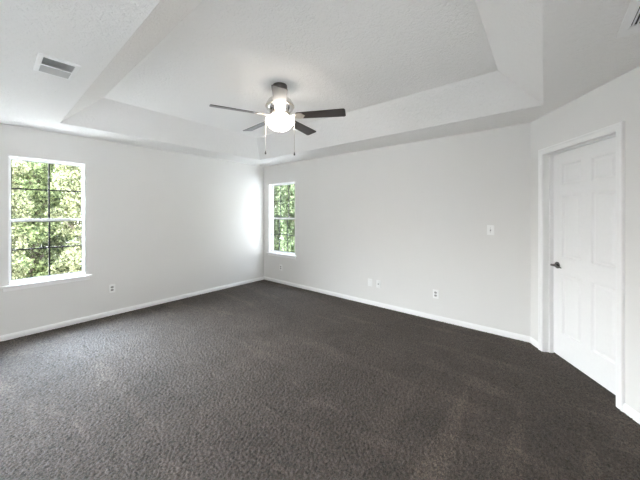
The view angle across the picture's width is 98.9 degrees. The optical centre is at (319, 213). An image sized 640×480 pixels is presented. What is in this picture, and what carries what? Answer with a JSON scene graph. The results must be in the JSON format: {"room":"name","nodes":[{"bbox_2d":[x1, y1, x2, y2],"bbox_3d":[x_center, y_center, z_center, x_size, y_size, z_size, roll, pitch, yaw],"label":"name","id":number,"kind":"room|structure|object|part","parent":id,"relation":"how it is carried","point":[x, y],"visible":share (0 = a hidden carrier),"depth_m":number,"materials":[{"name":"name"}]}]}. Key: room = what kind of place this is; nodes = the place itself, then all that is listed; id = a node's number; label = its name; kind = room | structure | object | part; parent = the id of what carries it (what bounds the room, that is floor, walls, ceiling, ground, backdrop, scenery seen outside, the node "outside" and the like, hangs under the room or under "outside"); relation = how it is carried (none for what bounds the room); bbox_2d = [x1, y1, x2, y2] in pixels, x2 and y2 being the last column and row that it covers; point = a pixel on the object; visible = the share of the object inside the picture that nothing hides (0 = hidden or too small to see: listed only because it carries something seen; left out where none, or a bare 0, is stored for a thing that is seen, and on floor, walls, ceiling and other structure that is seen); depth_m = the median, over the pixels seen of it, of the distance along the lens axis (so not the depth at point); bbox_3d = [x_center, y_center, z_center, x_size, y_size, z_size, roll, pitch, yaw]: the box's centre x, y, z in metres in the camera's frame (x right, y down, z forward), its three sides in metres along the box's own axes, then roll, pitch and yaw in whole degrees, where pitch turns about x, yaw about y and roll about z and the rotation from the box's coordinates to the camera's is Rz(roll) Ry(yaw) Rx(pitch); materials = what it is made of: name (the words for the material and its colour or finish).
{"room":"empty bedroom","nodes":[
{"label":"empty bedroom","id":0,"kind":"room"},
{"bbox_2d":[0,123,263,335],"bbox_3d":[-3.363,0.213,3.425,0.130,2.440,6.630,0,0,39],"label":"wall","id":1,"kind":"structure","parent":0,"point":[161,224],"depth_m":4.14,"materials":[{"name":"paint"}]},
{"bbox_2d":[0,155,91,291],"bbox_3d":[-3.357,0.108,3.397,0.165,1.551,0.800,0,0,39],"label":"window","id":2,"kind":"structure","parent":1,"relation":"in","point":[16,284],"depth_m":3.40,"materials":[{"name":"white paint"}]},
{"bbox_3d":[-3.397,-0.277,3.430,0.028,0.749,0.656,0,0,39],"label":"sash","id":3,"kind":"part","parent":2,"relation":"part of","materials":[{"name":"white plastic"}]},
{"bbox_3d":[-3.373,0.437,3.411,0.028,0.737,0.656,0,0,39],"label":"sash","id":4,"kind":"part","parent":2,"relation":"part of","materials":[{"name":"white plastic"}]},
{"bbox_2d":[109,284,114,292],"bbox_3d":[-2.923,1.058,3.853,0.009,0.118,0.073,0,0,39],"label":"wall outlet","id":5,"kind":"object","parent":1,"relation":"attached to","point":[112,286],"visible":1,"depth_m":3.85,"materials":[{"name":"white plastic"}]},
{"bbox_2d":[0,276,263,341],"bbox_3d":[-3.267,1.401,3.430,0.014,0.064,6.500,0,0,39],"label":"baseboard","id":6,"kind":"structure","parent":1,"relation":"attached to","point":[131,308],"depth_m":3.84,"materials":[{"name":"white paint"}]},
{"bbox_2d":[0,280,639,479],"bbox_3d":[-1.109,1.490,1.664,5.850,0.125,6.760,0,0,39],"label":"floor","id":7,"kind":"structure","parent":0,"point":[262,379],"depth_m":2.10,"materials":[{"name":"carpet"}]},
{"bbox_2d":[0,0,639,166],"bbox_3d":[-1.109,-1.216,1.664,5.850,0.417,6.760,0,0,39],"label":"ceiling","id":8,"kind":"structure","parent":0,"point":[149,75],"depth_m":2.25,"materials":[{"name":"white paint"}]},
{"bbox_2d":[33,52,80,80],"bbox_3d":[-1.819,-1.001,1.893,0.325,0.011,0.205,0,0,39],"label":"ceiling vent","id":9,"kind":"object","parent":8,"relation":"in","point":[44,63],"visible":1,"depth_m":1.87,"materials":[{"name":"white metal"}]},
{"bbox_2d":[209,82,345,155],"bbox_3d":[-0.421,-0.947,2.830,1.275,0.715,1.291,0,0,39],"label":"ceiling fan","id":10,"kind":"object","parent":8,"relation":"hanging from","point":[279,106],"visible":1,"depth_m":2.71,"materials":[{"name":"brown metal"}]},
{"bbox_3d":[-0.783,-0.986,2.614,0.503,0.006,0.132,0,13,-26],"label":"blade","id":11,"kind":"part","parent":10,"relation":"part of","materials":[{"name":"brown wood"}]},
{"bbox_3d":[-0.698,-0.986,3.096,0.132,0.006,0.503,-18,12,-43],"label":"blade","id":12,"kind":"part","parent":10,"relation":"part of","materials":[{"name":"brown wood"}]},
{"bbox_3d":[-0.555,-0.799,2.796,0.004,0.330,0.005,0,0,39],"label":"pull chain","id":13,"kind":"part","parent":10,"relation":"part of","materials":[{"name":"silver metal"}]},
{"bbox_3d":[-0.350,-0.986,2.384,0.132,0.006,0.503,13,-2,-8],"label":"blade","id":14,"kind":"part","parent":10,"relation":"part of","materials":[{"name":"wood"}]},
{"bbox_3d":[-0.408,-0.902,2.796,0.281,0.127,0.281,0,0,39],"label":"lamp shade","id":15,"kind":"part","parent":10,"relation":"part of","materials":[{"name":"white glass"}]},
{"bbox_3d":[-0.261,-0.793,2.796,0.004,0.342,0.005,0,0,39],"label":"pull chain","id":16,"kind":"part","parent":10,"relation":"part of","materials":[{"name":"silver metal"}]},
{"bbox_3d":[-0.213,-0.986,3.164,0.132,0.006,0.503,-15,-7,27],"label":"blade","id":17,"kind":"part","parent":10,"relation":"part of","materials":[{"name":"brown wood"}]},
{"bbox_3d":[0.002,-0.986,2.724,0.503,0.006,0.132,0,-13,10],"label":"blade","id":18,"kind":"part","parent":10,"relation":"part of","materials":[{"name":"brown wood"}]},
{"bbox_2d":[616,0,639,38],"bbox_3d":[1.668,-1.002,1.301,0.300,0.010,0.460,0,0,39],"label":"ceiling vent","id":19,"kind":"object","parent":8,"relation":"in","point":[630,24],"visible":1,"depth_m":1.43,"materials":[{"name":"white metal"}]},
{"bbox_2d":[264,123,530,336],"bbox_3d":[0.592,0.213,4.555,4.820,2.440,0.130,0,0,39],"label":"wall","id":20,"kind":"structure","parent":0,"point":[413,218],"depth_m":3.78,"materials":[{"name":"paint"}]},
{"bbox_2d":[266,181,295,258],"bbox_3d":[-0.761,0.134,5.633,0.850,1.521,0.165,0,0,39],"label":"window","id":21,"kind":"structure","parent":20,"relation":"in","point":[272,252],"depth_m":5.77,"materials":[{"name":"white paint"}]},
{"bbox_3d":[-0.750,0.454,5.646,0.766,0.722,0.028,0,0,39],"label":"sash","id":22,"kind":"part","parent":21,"relation":"part of","materials":[{"name":"white plastic"}]},
{"bbox_3d":[-0.732,-0.244,5.670,0.766,0.734,0.028,0,0,39],"label":"sash","id":23,"kind":"part","parent":21,"relation":"part of","materials":[{"name":"white plastic"}]},
{"bbox_2d":[368,278,371,286],"bbox_3d":[0.785,1.088,4.309,0.073,0.118,0.006,0,0,39],"label":"blank wall plate","id":24,"kind":"object","parent":20,"relation":"attached to","point":[369,280],"visible":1,"depth_m":4.30,"materials":[{"name":"white plastic"}]},
{"bbox_2d":[376,280,380,287],"bbox_3d":[0.895,1.088,4.212,0.073,0.118,0.018,0,0,39],"label":"cable jack","id":25,"kind":"object","parent":20,"relation":"attached to","point":[378,282],"visible":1,"depth_m":4.21,"materials":[{"name":"white plastic"}]},
{"bbox_2d":[264,276,529,342],"bbox_3d":[0.559,1.401,4.489,4.593,0.064,0.014,0,0,39],"label":"baseboard","id":26,"kind":"structure","parent":20,"relation":"attached to","point":[525,338],"depth_m":3.82,"materials":[{"name":"white paint"}]},
{"bbox_2d":[433,289,438,298],"bbox_3d":[1.553,1.084,3.679,0.073,0.118,0.009,0,0,39],"label":"wall outlet","id":27,"kind":"object","parent":20,"relation":"attached to","point":[435,292],"visible":1,"depth_m":3.67,"materials":[{"name":"white plastic"}]},
{"bbox_2d":[487,225,493,234],"bbox_3d":[2.037,0.201,3.275,0.073,0.118,0.020,0,0,39],"label":"light switch","id":28,"kind":"object","parent":20,"relation":"attached to","point":[490,228],"visible":1,"depth_m":3.28,"materials":[{"name":"white plastic"}]},
{"bbox_2d":[531,66,639,412],"bbox_3d":[2.279,0.213,2.091,0.130,2.440,1.900,0,0,7],"label":"wall","id":29,"kind":"structure","parent":0,"point":[617,100],"depth_m":1.97,"materials":[{"name":"paint"}]},
{"bbox_2d":[530,337,537,347],"bbox_3d":[2.321,1.401,2.966,0.014,0.064,0.154,0,0,7],"label":"baseboard","id":30,"kind":"structure","parent":29,"relation":"attached to","point":[534,342],"depth_m":2.97,"materials":[{"name":"white paint"}]},
{"bbox_2d":[538,121,624,411],"bbox_3d":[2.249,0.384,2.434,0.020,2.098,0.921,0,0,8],"label":"trim","id":31,"kind":"structure","parent":29,"relation":"attached to","point":[619,128],"depth_m":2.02,"materials":[{"name":"white paint"}]},
{"bbox_2d":[550,137,615,394],"bbox_3d":[2.332,0.411,2.420,0.097,2.020,0.809,0,0,7],"label":"door","id":32,"kind":"structure","parent":29,"relation":"in","point":[584,265],"depth_m":2.41,"materials":[{"name":"white paint"}]},
{"bbox_3d":[2.354,0.521,2.720,0.062,0.066,0.146,0,0,7],"label":"handle","id":33,"kind":"part","parent":32,"relation":"part of","materials":[{"name":"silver metal"}]},
{"bbox_2d":[623,403,639,423],"bbox_3d":[2.138,1.401,1.568,0.014,0.064,0.825,0,0,7],"label":"baseboard","id":34,"kind":"structure","parent":29,"relation":"attached to","point":[627,410],"depth_m":1.91,"materials":[{"name":"white paint"}]},
{"label":"outside","id":35,"kind":"structure","parent":0,"visible":0},
{"bbox_3d":[-1.213,2.083,5.949,60.000,0.200,60.000,0,0,39],"label":"ground","id":36,"kind":"structure","parent":35,"visible":0},
{"bbox_2d":[12,160,34,279],"bbox_3d":[-6.183,0.385,4.954,1.463,3.324,1.432,0,0,37],"label":"tree","id":37,"kind":"object","parent":36,"relation":"on","point":[20,200],"visible":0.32,"depth_m":5.14,"materials":[{"name":"green plant"}]},
{"bbox_2d":[12,160,78,277],"bbox_3d":[-7.173,0.180,6.839,2.182,3.709,2.092,0,0,39],"label":"tree","id":38,"kind":"object","parent":36,"relation":"on","point":[37,262],"visible":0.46,"depth_m":6.61,"materials":[{"name":"green plant"}]},
{"bbox_2d":[44,164,80,273],"bbox_3d":[-5.160,0.427,6.154,1.483,3.274,1.429,0,0,-45],"label":"tree","id":39,"kind":"object","parent":36,"relation":"on","point":[69,177],"visible":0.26,"depth_m":5.73,"materials":[{"name":"green plant"}]},
{"bbox_2d":[274,186,283,250],"bbox_3d":[-2.013,0.086,10.513,1.695,3.944,1.604,0,0,39],"label":"evergreen tree","id":40,"kind":"object","parent":36,"relation":"on","point":[276,190],"visible":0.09,"depth_m":10.22,"materials":[{"name":"green plant"}]},
{"bbox_2d":[276,188,294,247],"bbox_3d":[-1.136,-0.257,12.361,2.129,4.636,2.091,0,0,6],"label":"evergreen tree","id":41,"kind":"object","parent":36,"relation":"on","point":[278,188],"visible":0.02,"depth_m":11.85,"materials":[{"name":"green plant"}]},
{"bbox_2d":[277,184,294,252],"bbox_3d":[-0.675,0.094,9.375,1.712,3.917,1.609,0,0,39],"label":"evergreen tree","id":42,"kind":"object","parent":36,"relation":"on","point":[284,188],"visible":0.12,"depth_m":9.14,"materials":[{"name":"green plant"}]}
]}

